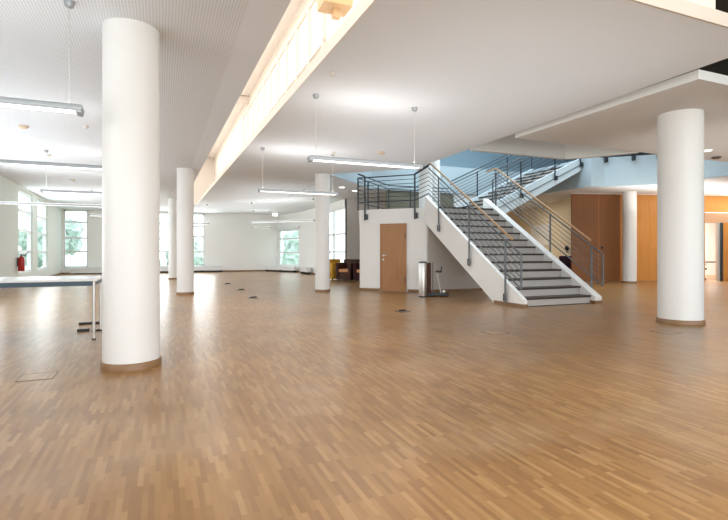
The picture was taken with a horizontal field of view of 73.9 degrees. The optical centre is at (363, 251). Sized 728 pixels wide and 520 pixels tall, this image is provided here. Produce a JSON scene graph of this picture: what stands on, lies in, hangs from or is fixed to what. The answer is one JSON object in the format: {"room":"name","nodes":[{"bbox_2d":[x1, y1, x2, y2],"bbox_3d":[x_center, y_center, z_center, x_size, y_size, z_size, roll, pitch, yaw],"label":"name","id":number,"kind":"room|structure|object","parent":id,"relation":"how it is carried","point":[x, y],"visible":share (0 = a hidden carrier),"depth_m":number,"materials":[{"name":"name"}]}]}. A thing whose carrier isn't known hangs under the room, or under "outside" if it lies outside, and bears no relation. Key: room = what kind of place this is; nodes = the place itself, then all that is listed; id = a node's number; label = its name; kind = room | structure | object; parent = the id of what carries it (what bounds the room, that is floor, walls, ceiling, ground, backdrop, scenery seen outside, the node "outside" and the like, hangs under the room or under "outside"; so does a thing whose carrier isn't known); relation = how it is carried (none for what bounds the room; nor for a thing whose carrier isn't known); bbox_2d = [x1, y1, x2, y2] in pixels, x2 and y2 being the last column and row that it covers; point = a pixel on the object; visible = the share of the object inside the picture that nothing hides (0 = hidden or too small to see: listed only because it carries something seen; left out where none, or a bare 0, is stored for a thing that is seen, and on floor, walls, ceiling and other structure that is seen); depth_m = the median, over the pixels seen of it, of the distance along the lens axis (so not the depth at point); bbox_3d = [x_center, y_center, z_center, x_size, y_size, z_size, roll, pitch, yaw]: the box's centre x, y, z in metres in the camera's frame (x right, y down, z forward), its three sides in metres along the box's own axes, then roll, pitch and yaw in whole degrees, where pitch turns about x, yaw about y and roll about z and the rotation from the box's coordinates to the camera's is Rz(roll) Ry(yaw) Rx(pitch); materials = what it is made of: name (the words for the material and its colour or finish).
{"room":"building lobby","nodes":[
{"label":"building lobby","id":0,"kind":"room"},
{"bbox_2d":[0,175,60,276],"bbox_3d":[-8.400,-0.650,9.107,0.200,3.600,35.322,0,0,-25],"label":"wall","id":1,"kind":"structure","parent":0,"point":[9,190],"depth_m":16.75,"materials":[{"name":"white paint"}]},
{"bbox_2d":[17,251,28,270],"bbox_3d":[-11.377,0.285,16.142,0.213,0.689,0.460,0,0,-13],"label":"fire extinguisher","id":2,"kind":"object","parent":1,"relation":"attached to","point":[20,260],"visible":1,"depth_m":15.94,"materials":[{"name":"red paint"}]},
{"bbox_2d":[19,189,30,272],"bbox_3d":[-12.172,-0.710,17.266,0.100,2.880,2.400,0,0,-25],"label":"window","id":3,"kind":"structure","parent":1,"relation":"in","point":[28,212],"depth_m":18.28,"materials":[{"name":"paint"}]},
{"bbox_2d":[0,273,61,291],"bbox_3d":[-8.252,1.105,9.064,0.030,0.090,35.122,0,0,-25],"label":"baseboard","id":4,"kind":"structure","parent":1,"relation":"attached to","point":[1,289],"depth_m":14.85,"materials":[{"name":"brown wood"}]},
{"bbox_2d":[38,199,45,269],"bbox_3d":[-13.545,-0.710,20.239,0.100,2.880,2.350,0,0,-25],"label":"window","id":5,"kind":"structure","parent":1,"relation":"in","point":[43,218],"depth_m":21.22,"materials":[{"name":"paint"}]},
{"bbox_2d":[61,208,276,272],"bbox_3d":[-10.485,-0.650,27.267,11.250,3.600,0.200,0,0,-23],"label":"wall","id":6,"kind":"structure","parent":0,"point":[231,243],"depth_m":28.26,"materials":[{"name":"white paint"}]},
{"bbox_2d":[64,210,87,267],"bbox_3d":[-15.073,-0.690,25.343,1.100,3.000,0.100,0,0,-23],"label":"window","id":7,"kind":"structure","parent":6,"relation":"in","point":[86,211],"depth_m":25.30,"materials":[{"name":"paint"}]},
{"bbox_2d":[160,213,167,266],"bbox_3d":[-11.499,-0.690,26.841,1.350,3.000,0.100,0,0,-23],"label":"window","id":8,"kind":"structure","parent":6,"relation":"in","point":[160,213],"depth_m":26.94,"materials":[{"name":"paint"}]},
{"bbox_2d":[62,270,314,274],"bbox_3d":[-8.187,1.110,22.751,11.995,0.080,9.895,0,0,-23],"label":"baseboard","id":9,"kind":"structure","parent":6,"relation":"attached to","point":[217,270],"depth_m":28.30,"materials":[{"name":"brown wood"}]},
{"bbox_2d":[194,214,204,265],"bbox_3d":[-9.885,-0.690,27.518,1.550,3.000,0.100,0,0,-23],"label":"window","id":10,"kind":"structure","parent":6,"relation":"in","point":[203,226],"depth_m":27.75,"materials":[{"name":"paint"}]},
{"bbox_2d":[194,0,360,205],"bbox_3d":[-2.123,-3.430,9.227,1.680,2.360,30.660,0,0,-23],"label":"skylight","id":11,"kind":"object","parent":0,"point":[228,143],"depth_m":11.16,"materials":[{"name":"white glass"}]},
{"bbox_2d":[237,0,325,145],"bbox_3d":[-2.783,-3.740,10.788,1.550,1.580,8.450,0,0,-23],"label":"frames","id":12,"kind":"object","parent":11,"relation":"attached to","point":[242,99],"visible":0.66,"depth_m":9.78,"materials":[{"name":"white metal"}]},
{"bbox_2d":[196,0,375,204],"bbox_3d":[-3.805,-2.316,13.401,0.018,0.138,21.541,0,0,-23],"label":"trim","id":13,"kind":"structure","parent":11,"relation":"attached to","point":[363,6],"depth_m":6.18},
{"bbox_2d":[317,0,352,19],"bbox_3d":[-0.358,-3.705,5.922,0.360,1.690,0.300,0,0,-23],"label":"wooden box","id":14,"kind":"object","parent":11,"relation":"hanging from","point":[337,9],"visible":1,"depth_m":5.88,"materials":[{"name":"beige wood"}]},
{"bbox_2d":[277,212,299,270],"bbox_3d":[-4.372,-0.650,28.453,0.200,3.600,2.514,0,0,-40],"label":"wall","id":15,"kind":"structure","parent":0,"point":[291,216],"depth_m":28.44,"materials":[{"name":"white paint"}]},
{"bbox_2d":[274,225,298,229],"bbox_3d":[-4.515,-1.420,28.198,0.120,0.140,2.524,0,0,-41],"label":"box","id":16,"kind":"object","parent":15,"relation":"attached to","point":[297,226],"visible":1,"depth_m":28.08,"materials":[{"name":"paint"}]},
{"bbox_2d":[279,229,298,265],"bbox_3d":[-4.363,-0.245,28.441,0.100,2.110,2.244,0,0,-40],"label":"window","id":17,"kind":"structure","parent":15,"relation":"in","point":[280,231],"depth_m":28.97,"materials":[{"name":"paint"}]},
{"bbox_2d":[300,199,350,272],"bbox_3d":[-2.097,-0.650,24.007,0.200,3.600,7.500,0,0,-23],"label":"wall","id":18,"kind":"structure","parent":0,"point":[307,228],"depth_m":25.63,"materials":[{"name":"white paint"}]},
{"bbox_2d":[330,207,344,258],"bbox_3d":[-1.371,-0.560,22.278,0.100,2.740,3.450,0,0,-23],"label":"window","id":19,"kind":"structure","parent":18,"relation":"in","point":[334,234],"depth_m":22.26,"materials":[{"name":"paint"}]},
{"bbox_2d":[0,271,727,519],"bbox_3d":[5.777,1.200,15.055,31.700,0.100,35.300,0,0,-23],"label":"floor","id":20,"kind":"structure","parent":0,"point":[292,401],"depth_m":3.49,"materials":[{"name":"brown wood"}]},
{"bbox_2d":[15,371,58,381],"bbox_3d":[-3.010,1.148,4.463,0.288,0.003,0.286,0,0,-23],"label":"floor hatch","id":21,"kind":"object","parent":20,"relation":"on","point":[47,375],"visible":1,"depth_m":4.46,"materials":[{"name":"brown wood"}]},
{"bbox_2d":[0,275,101,339],"bbox_3d":[-4.918,0.751,6.325,2.620,0.798,1.050,0,0,-23],"label":"table","id":22,"kind":"object","parent":20,"relation":"on","point":[34,281],"visible":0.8,"depth_m":6.30,"materials":[{"name":"white laminate"}]},
{"bbox_2d":[77,328,89,331],"bbox_3d":[-4.076,1.132,7.031,0.161,0.035,0.063,0,0,-23],"label":"bar","id":23,"kind":"object","parent":20,"relation":"on","point":[84,329],"visible":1,"depth_m":7.01,"materials":[{"name":"black plastic"}]},
{"bbox_2d":[70,268,101,273],"bbox_3d":[-14.004,0.993,25.379,2.400,0.325,0.300,0,0,-23],"label":"radiator","id":24,"kind":"object","parent":20,"relation":"on","point":[73,270],"visible":0.58,"depth_m":25.11,"materials":[{"name":"metal"}]},
{"bbox_2d":[79,321,98,324],"bbox_3d":[-4.371,1.132,7.709,0.300,0.035,0.060,0,0,-24],"label":"bar","id":25,"kind":"object","parent":20,"relation":"on","point":[96,322],"visible":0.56,"depth_m":7.67,"materials":[{"name":"black plastic"}]},
{"bbox_2d":[100,18,161,371],"bbox_3d":[-2.357,-0.550,4.910,0.564,3.400,0.564,0,0,-23],"label":"column","id":26,"kind":"structure","parent":20,"relation":"on","point":[130,47],"depth_m":4.68,"materials":[{"name":"paint"}]},
{"bbox_2d":[160,267,167,272],"bbox_3d":[-11.352,0.983,26.491,1.950,0.345,0.300,0,0,-23],"label":"bench","id":27,"kind":"object","parent":20,"relation":"on","point":[161,268],"visible":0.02,"depth_m":26.55,"materials":[{"name":"paint"}]},
{"bbox_2d":[168,198,176,279],"bbox_3d":[-8.039,-0.550,20.463,0.466,3.400,0.466,0,0,-23],"label":"column","id":28,"kind":"structure","parent":20,"relation":"on","point":[172,202],"depth_m":20.27,"materials":[{"name":"paint"}]},
{"bbox_2d":[176,168,194,294],"bbox_3d":[-4.855,-0.550,13.156,0.472,3.400,0.472,0,0,-23],"label":"column","id":29,"kind":"structure","parent":20,"relation":"on","point":[185,176],"depth_m":12.97,"materials":[{"name":"paint"}]},
{"bbox_2d":[194,266,222,271],"bbox_3d":[-9.185,0.983,27.400,2.250,0.345,0.300,0,0,-23],"label":"bench","id":30,"kind":"object","parent":20,"relation":"on","point":[196,268],"visible":0.55,"depth_m":27.43,"materials":[{"name":"paint"}]},
{"bbox_2d":[265,266,297,271],"bbox_3d":[-4.794,0.983,27.918,2.358,0.345,0.300,0,0,35],"label":"radiator","id":31,"kind":"object","parent":20,"relation":"on","point":[267,268],"visible":0.99,"depth_m":27.79,"materials":[{"name":"metal"}]},
{"bbox_2d":[300,267,310,273],"bbox_3d":[-3.076,0.983,25.385,0.300,0.345,1.200,0,0,-23],"label":"bench","id":32,"kind":"object","parent":20,"relation":"on","point":[304,270],"visible":0.98,"depth_m":25.10,"materials":[{"name":"paint"}]},
{"bbox_2d":[315,173,329,291],"bbox_3d":[-1.208,-0.550,14.078,0.460,3.400,0.460,0,0,-23],"label":"column","id":33,"kind":"structure","parent":20,"relation":"on","point":[322,181],"depth_m":13.89,"materials":[{"name":"paint"}]},
{"bbox_2d":[330,259,343,280],"bbox_3d":[-1.165,0.720,19.897,0.700,0.860,0.680,0,0,-33],"label":"chair","id":34,"kind":"object","parent":20,"relation":"on","point":[333,262],"visible":0.34,"depth_m":19.54,"materials":[{"name":"yellow fabric"}]},
{"bbox_2d":[336,259,359,281],"bbox_3d":[-0.645,0.720,19.226,0.700,0.860,0.680,0,0,32],"label":"chair","id":35,"kind":"object","parent":20,"relation":"on","point":[344,271],"visible":0.77,"depth_m":19.06,"materials":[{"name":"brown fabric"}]},
{"bbox_2d":[353,263,359,281],"bbox_3d":[0.062,0.720,18.677,0.700,0.860,0.680,0,0,32],"label":"chair","id":36,"kind":"object","parent":20,"relation":"on","point":[356,266],"visible":0.16,"depth_m":18.54,"materials":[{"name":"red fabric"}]},
{"bbox_2d":[419,261,426,296],"bbox_3d":[1.502,0.695,12.373,0.212,0.910,0.212,0,0,-23],"label":"trash can","id":37,"kind":"object","parent":20,"relation":"on","point":[422,264],"visible":1,"depth_m":12.29,"materials":[{"name":"metal"}]},
{"bbox_2d":[432,160,439,205],"bbox_3d":[2.667,-2.750,17.948,0.336,7.800,0.336,0,0,-23],"label":"column","id":38,"kind":"structure","parent":20,"relation":"on","point":[436,164],"depth_m":17.82,"materials":[{"name":"paint"}]},
{"bbox_2d":[427,262,448,296],"bbox_3d":[1.906,0.710,12.632,0.560,0.880,0.340,0,0,-1],"label":"trolley","id":39,"kind":"object","parent":20,"relation":"on","point":[429,293],"visible":0.95,"depth_m":12.61,"materials":[{"name":"black plastic"}]},
{"bbox_2d":[481,330,508,334],"bbox_3d":[1.873,1.148,6.912,0.288,0.003,0.286,0,0,-23],"label":"floor hatch","id":40,"kind":"object","parent":20,"relation":"on","point":[494,332],"visible":1,"depth_m":6.90,"materials":[{"name":"brown wood"}]},
{"bbox_2d":[425,163,603,307],"bbox_3d":[3.502,-0.669,12.290,2.340,3.637,4.149,0,0,-23],"label":"staircase","id":41,"kind":"structure","parent":20,"relation":"on","point":[510,266],"depth_m":11.66,"materials":[{"name":"paint"}]},
{"bbox_2d":[559,256,570,269],"bbox_3d":[7.999,0.652,19.344,0.810,0.995,0.712,0,0,-40],"label":"lounge chair","id":42,"kind":"object","parent":20,"relation":"on","point":[565,260],"visible":0.09,"depth_m":19.48,"materials":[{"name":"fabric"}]},
{"bbox_2d":[622,191,636,282],"bbox_3d":[9.889,-0.550,18.026,0.516,3.400,0.516,0,0,-23],"label":"column","id":43,"kind":"structure","parent":20,"relation":"on","point":[629,198],"depth_m":17.83,"materials":[{"name":"paint"}]},
{"bbox_2d":[650,330,679,333],"bbox_3d":[4.326,1.148,6.932,0.288,0.003,0.286,0,0,-23],"label":"floor hatch","id":44,"kind":"object","parent":20,"relation":"on","point":[657,331],"visible":1,"depth_m":6.90,"materials":[{"name":"brown wood"}]},
{"bbox_2d":[656,109,705,324],"bbox_3d":[5.171,-0.550,7.916,0.680,3.400,0.680,0,0,-23],"label":"column","id":45,"kind":"structure","parent":20,"relation":"on","point":[680,133],"depth_m":7.65,"materials":[{"name":"white paint"}]},
{"bbox_2d":[0,0,727,214],"bbox_3d":[-3.314,-2.312,11.135,12.000,0.125,35.100,0,0,-23],"label":"ceiling","id":46,"kind":"structure","parent":0,"point":[475,73],"depth_m":6.24,"materials":[{"name":"paint"}]},
{"bbox_2d":[17,125,28,128],"bbox_3d":[-6.081,-2.225,8.637,0.170,0.050,0.170,0,0,-23],"label":"smoke detector","id":47,"kind":"object","parent":46,"relation":"attached to","point":[19,126],"visible":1,"depth_m":8.59,"materials":[{"name":"white plastic"}]},
{"bbox_2d":[0,0,83,116],"bbox_3d":[-3.372,-1.746,4.045,1.790,1.008,0.170,0,0,-23],"label":"pendant lamp","id":48,"kind":"object","parent":46,"relation":"hanging from","point":[5,102],"visible":1,"depth_m":4.25,"materials":[{"name":"metal"}]},
{"bbox_2d":[0,103,75,113],"bbox_3d":[-3.372,-1.266,4.045,1.680,0.012,0.120,0,0,-23],"label":"diffuser","id":49,"kind":"object","parent":48,"relation":"attached to","point":[46,107],"depth_m":4.24,"materials":[{"name":"white"}]},
{"bbox_2d":[0,159,101,169],"bbox_3d":[-4.776,-1.775,7.492,1.866,0.950,0.170,0,0,-23],"label":"pendant lamp","id":50,"kind":"object","parent":46,"relation":"hanging from","point":[2,161],"visible":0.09,"depth_m":7.41,"materials":[{"name":"metal"}]},
{"bbox_2d":[0,163,101,169],"bbox_3d":[-4.776,-1.324,7.492,1.756,0.012,0.120,0,0,-23],"label":"diffuser","id":51,"kind":"object","parent":50,"relation":"attached to","point":[55,165],"depth_m":7.46,"materials":[{"name":"white"}]},
{"bbox_2d":[0,201,101,206],"bbox_3d":[-8.254,-1.760,13.558,3.589,0.979,0.100,0,0,-23],"label":"pendant lamp","id":52,"kind":"object","parent":46,"relation":"hanging from","point":[1,202],"visible":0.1,"depth_m":13.36,"materials":[{"name":"metal"}]},
{"bbox_2d":[40,149,101,194],"bbox_3d":[-6.238,-1.775,10.979,1.866,0.950,0.170,0,0,-23],"label":"pendant lamp","id":53,"kind":"object","parent":46,"relation":"hanging from","point":[46,190],"visible":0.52,"depth_m":10.72,"materials":[{"name":"metal"}]},
{"bbox_2d":[47,192,101,194],"bbox_3d":[-6.238,-1.324,10.979,1.756,0.012,0.120,0,0,-23],"label":"diffuser","id":54,"kind":"object","parent":53,"relation":"attached to","point":[96,193],"depth_m":10.90,"materials":[{"name":"white"}]},
{"bbox_2d":[88,190,101,215],"bbox_3d":[-9.162,-1.775,17.951,1.866,0.950,0.170,0,0,-23],"label":"pendant lamp","id":55,"kind":"object","parent":46,"relation":"hanging from","point":[91,214],"visible":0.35,"depth_m":17.60,"materials":[{"name":"metal"}]},
{"bbox_2d":[251,210,270,227],"bbox_3d":[-5.581,-1.770,26.301,1.053,0.960,0.140,0,0,-23],"label":"pendant lamp","id":56,"kind":"object","parent":46,"relation":"hanging from","point":[253,210],"visible":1,"depth_m":26.14,"materials":[{"name":"metal"}]},
{"bbox_2d":[249,198,314,223],"bbox_3d":[-3.611,-1.770,21.108,3.541,0.960,0.120,0,0,27],"label":"pendant lamp","id":57,"kind":"object","parent":46,"relation":"hanging from","point":[312,198],"visible":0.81,"depth_m":21.16,"materials":[{"name":"metal"}]},
{"bbox_2d":[257,147,338,195],"bbox_3d":[-1.449,-1.770,10.756,1.818,0.960,0.170,0,0,-23],"label":"pendant lamp","id":58,"kind":"object","parent":46,"relation":"hanging from","point":[262,189],"visible":0.98,"depth_m":10.66,"materials":[{"name":"metal"}]},
{"bbox_2d":[261,191,334,194],"bbox_3d":[-1.449,-1.314,10.756,1.708,0.012,0.120,0,0,-23],"label":"diffuser","id":59,"kind":"object","parent":58,"relation":"attached to","point":[298,192],"depth_m":10.79,"materials":[{"name":"white"}]},
{"bbox_2d":[307,94,422,169],"bbox_3d":[0.049,-1.770,7.233,1.818,0.960,0.170,0,0,-23],"label":"pendant lamp","id":60,"kind":"object","parent":46,"relation":"hanging from","point":[310,158],"visible":1,"depth_m":7.16,"materials":[{"name":"metal"}]},
{"bbox_2d":[313,160,418,168],"bbox_3d":[0.049,-1.314,7.233,1.708,0.012,0.120,0,0,-23],"label":"diffuser","id":61,"kind":"object","parent":60,"relation":"attached to","point":[356,162],"depth_m":7.24,"materials":[{"name":"white"}]},
{"bbox_2d":[630,0,727,27],"bbox_3d":[2.422,-2.316,4.334,4.280,0.138,0.020,0,0,-23],"label":"trim","id":62,"kind":"structure","parent":46,"relation":"attached to","point":[686,8],"depth_m":4.62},
{"bbox_2d":[345,199,385,258],"bbox_3d":[2.381,-0.600,21.927,6.850,3.500,0.200,0,0,-23],"label":"wall","id":63,"kind":"structure","parent":0,"point":[353,239],"depth_m":20.65,"materials":[{"name":"white paint"}]},
{"bbox_2d":[360,223,426,291],"bbox_3d":[1.721,0.155,15.550,4.200,1.990,3.350,0,0,-23],"label":"wall","id":64,"kind":"structure","parent":0,"point":[416,232],"depth_m":14.30,"materials":[{"name":"white paint"}]},
{"bbox_2d":[380,223,406,291],"bbox_3d":[0.841,0.160,14.086,0.800,1.980,0.104,0,0,22],"label":"door","id":65,"kind":"structure","parent":64,"relation":"in","point":[393,237],"depth_m":14.09,"materials":[{"name":"brown wood"}]},
{"bbox_2d":[359,288,482,291],"bbox_3d":[1.772,1.113,14.099,3.832,0.075,0.830,0,0,1],"label":"baseboard","id":66,"kind":"structure","parent":64,"relation":"attached to","point":[363,289],"depth_m":14.17,"materials":[{"name":"brown wood"}]},
{"bbox_2d":[359,208,471,223],"bbox_3d":[1.818,-1.050,15.358,4.270,0.420,3.840,0,0,-23],"label":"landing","id":67,"kind":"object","parent":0,"point":[381,215],"depth_m":14.12,"materials":[{"name":"white paint"}]},
{"bbox_2d":[366,212,424,223],"bbox_3d":[0.808,-0.990,14.132,2.065,0.320,0.030,0,0,22],"label":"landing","id":68,"kind":"object","parent":67,"relation":"attached to","point":[395,212],"visible":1,"depth_m":14.15,"materials":[{"name":"white paint"}]},
{"bbox_2d":[357,163,448,219],"bbox_3d":[1.392,-1.701,15.902,2.272,1.521,4.615,0,0,16],"label":"landing railing","id":69,"kind":"object","parent":67,"relation":"on","point":[426,166],"visible":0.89,"depth_m":14.38,"materials":[{"name":"metal"}]},
{"bbox_2d":[419,164,431,207],"bbox_3d":[1.939,-3.955,15.235,0.420,5.390,0.420,0,0,-23],"label":"column","id":70,"kind":"structure","parent":67,"relation":"on","point":[421,200],"depth_m":15.05,"materials":[{"name":"paint"}]},
{"bbox_2d":[492,178,494,202],"bbox_3d":[3.994,-1.785,14.857,0.046,1.050,1.109,0,0,11],"label":"railing","id":71,"kind":"object","parent":67,"relation":"on","point":[493,182],"visible":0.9,"depth_m":15.36,"materials":[{"name":"metal"}]},
{"bbox_2d":[450,154,582,213],"bbox_3d":[5.268,-2.712,17.285,4.285,3.204,2.675,0,0,-23],"label":"staircase","id":72,"kind":"structure","parent":67,"relation":"on","point":[535,183],"depth_m":16.65,"materials":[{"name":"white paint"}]},
{"bbox_2d":[386,190,453,208],"bbox_3d":[2.109,-0.540,18.050,2.850,3.380,0.060,0,0,-23],"label":"panel","id":73,"kind":"object","parent":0,"point":[401,193],"visible":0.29,"depth_m":17.79,"materials":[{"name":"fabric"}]},
{"bbox_2d":[427,226,480,289],"bbox_3d":[2.735,0.155,14.127,2.030,1.990,0.050,0,0,-23],"label":"wall","id":74,"kind":"structure","parent":0,"point":[453,275],"depth_m":13.92,"materials":[{"name":"white paint"}]},
{"bbox_2d":[454,194,476,206],"bbox_3d":[4.078,-0.540,18.875,1.380,3.380,0.060,0,0,-23],"label":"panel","id":75,"kind":"object","parent":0,"point":[465,199],"visible":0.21,"depth_m":18.71,"materials":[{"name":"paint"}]},
{"bbox_2d":[289,154,727,195],"bbox_3d":[9.184,-2.750,19.086,22.300,1.000,10.300,0,0,-23],"label":"wall","id":76,"kind":"structure","parent":0,"point":[618,171],"depth_m":16.63,"materials":[{"name":"blue paint"}]},
{"bbox_2d":[601,154,653,162],"bbox_3d":[9.610,-3.631,15.642,3.424,1.162,0.770,0,0,43],"label":"railing","id":77,"kind":"object","parent":76,"relation":"on","point":[632,155],"visible":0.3,"depth_m":16.26,"materials":[{"name":"metal"}]},
{"bbox_2d":[290,176,727,206],"bbox_3d":[9.170,-2.244,19.053,22.150,0.011,10.150,0,0,-23],"label":"lining","id":78,"kind":"object","parent":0,"point":[715,185],"visible":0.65,"depth_m":17.62,"materials":[{"name":"paint"}]},
{"bbox_2d":[506,210,519,225],"bbox_3d":[7.063,-0.600,24.920,4.300,3.500,1.900,0,0,-23],"label":"wall","id":79,"kind":"structure","parent":0,"point":[511,214],"depth_m":26.19,"materials":[{"name":"beige paint"}]},
{"bbox_2d":[470,133,564,159],"bbox_3d":[3.608,-2.850,11.229,2.660,1.200,0.120,0,0,-23],"label":"ceiling","id":80,"kind":"structure","parent":0,"point":[509,145],"depth_m":11.20,"materials":[{"name":"paint"}]},
{"bbox_2d":[513,207,532,210],"bbox_3d":[7.148,-2.300,24.847,4.400,0.100,2.100,0,0,-23],"label":"ceiling","id":81,"kind":"structure","parent":0,"point":[517,208],"depth_m":25.03,"materials":[{"name":"paint"}]},
{"bbox_2d":[440,149,650,171],"bbox_3d":[6.361,-4.950,23.102,24.400,3.400,0.310,0,0,-23],"label":"wall","id":82,"kind":"structure","parent":0,"point":[465,159],"depth_m":22.89,"materials":[{"name":"paint"}]},
{"bbox_2d":[520,199,570,258],"bbox_3d":[8.647,-0.575,22.629,0.120,3.450,7.661,0,0,-2],"label":"wall","id":83,"kind":"structure","parent":0,"point":[562,208],"depth_m":21.77,"materials":[{"name":"paint"}]},
{"bbox_2d":[531,224,548,245],"bbox_3d":[8.531,-0.800,23.496,0.040,1.000,2.200,0,0,-2],"label":"board","id":84,"kind":"object","parent":83,"relation":"attached to","point":[534,234],"visible":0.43,"depth_m":23.23,"materials":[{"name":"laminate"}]},
{"bbox_2d":[565,144,638,159],"bbox_3d":[5.565,-2.850,11.369,1.541,1.200,0.176,0,0,31],"label":"ceiling","id":85,"kind":"structure","parent":0,"point":[571,151],"depth_m":11.49,"materials":[{"name":"white paint"}]},
{"bbox_2d":[518,69,727,161],"bbox_3d":[13.151,-2.312,11.901,20.540,0.125,3.540,0,0,-23],"label":"ceiling","id":86,"kind":"structure","parent":0,"point":[632,125],"depth_m":8.47,"materials":[{"name":"paint"}]},
{"bbox_2d":[515,69,698,137],"bbox_3d":[3.673,-2.312,7.927,0.015,0.125,3.540,0,0,-23],"label":"trim","id":87,"kind":"structure","parent":86,"relation":"attached to","point":[694,75],"depth_m":7.36,"materials":[{"name":"white paint"}]},
{"bbox_2d":[571,194,704,281],"bbox_3d":[10.648,-0.530,18.698,5.551,3.360,0.149,0,0,-6],"label":"wall","id":88,"kind":"structure","parent":0,"point":[598,217],"depth_m":18.57,"materials":[{"name":"brown wood"}]},
{"bbox_2d":[705,196,727,280],"bbox_3d":[16.850,-0.530,19.436,6.959,3.360,0.100,0,0,-6],"label":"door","id":89,"kind":"structure","parent":88,"relation":"in","point":[716,207],"depth_m":19.09,"materials":[{"name":"brown wood"}]},
{"bbox_2d":[570,193,727,195],"bbox_3d":[14.097,-2.283,19.128,12.500,0.125,0.100,0,0,-6],"label":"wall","id":90,"kind":"structure","parent":0,"point":[570,193],"depth_m":18.69,"materials":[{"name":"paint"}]},
{"bbox_2d":[624,0,727,94],"bbox_3d":[14.554,-3.525,7.702,21.200,0.150,14.950,0,0,-23],"label":"ceiling","id":91,"kind":"structure","parent":0,"point":[720,67],"depth_m":8.95,"materials":[{"name":"white paint"}]},
{"bbox_2d":[687,0,714,8],"bbox_3d":[-0.389,-4.513,11.982,3.550,4.275,15.600,0,0,-23],"label":"wall","id":92,"kind":"structure","parent":0,"point":[708,3],"depth_m":5.24,"materials":[{"name":"beige paint"}]},
{"bbox_2d":[705,223,715,274],"bbox_3d":[14.216,-0.540,23.636,9.849,3.380,0.100,0,0,-7],"label":"wall","id":93,"kind":"structure","parent":0,"point":[710,228],"depth_m":23.97,"materials":[{"name":"white paint"}]},
{"label":"outside","id":94,"kind":"structure","parent":0,"visible":0},
{"bbox_2d":[25,259,343,269],"bbox_3d":[-9.668,1.525,23.055,120.000,0.150,130.000,0,0,-23],"label":"ground","id":95,"kind":"structure","parent":94,"point":[163,262],"depth_m":61.02,"materials":[{"name":"white"}]},
{"bbox_2d":[19,218,83,267],"bbox_3d":[-21.337,-0.482,32.569,3.686,3.865,3.896,0,0,8],"label":"tree","id":96,"kind":"object","parent":95,"relation":"on","point":[72,229],"visible":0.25,"depth_m":32.62,"materials":[{"name":"green plant"}]},
{"bbox_2d":[165,237,202,264],"bbox_3d":[-13.420,0.347,37.711,3.794,3.360,3.558,0,0,-23],"label":"tree","id":97,"kind":"object","parent":95,"relation":"on","point":[198,242],"visible":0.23,"depth_m":36.69,"materials":[{"name":"green plant"}]},
{"bbox_2d":[281,231,298,264],"bbox_3d":[-4.672,0.123,39.118,4.048,4.295,4.315,0,0,-23],"label":"tree","id":98,"kind":"object","parent":95,"relation":"on","point":[292,245],"visible":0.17,"depth_m":37.41,"materials":[{"name":"green plant"}]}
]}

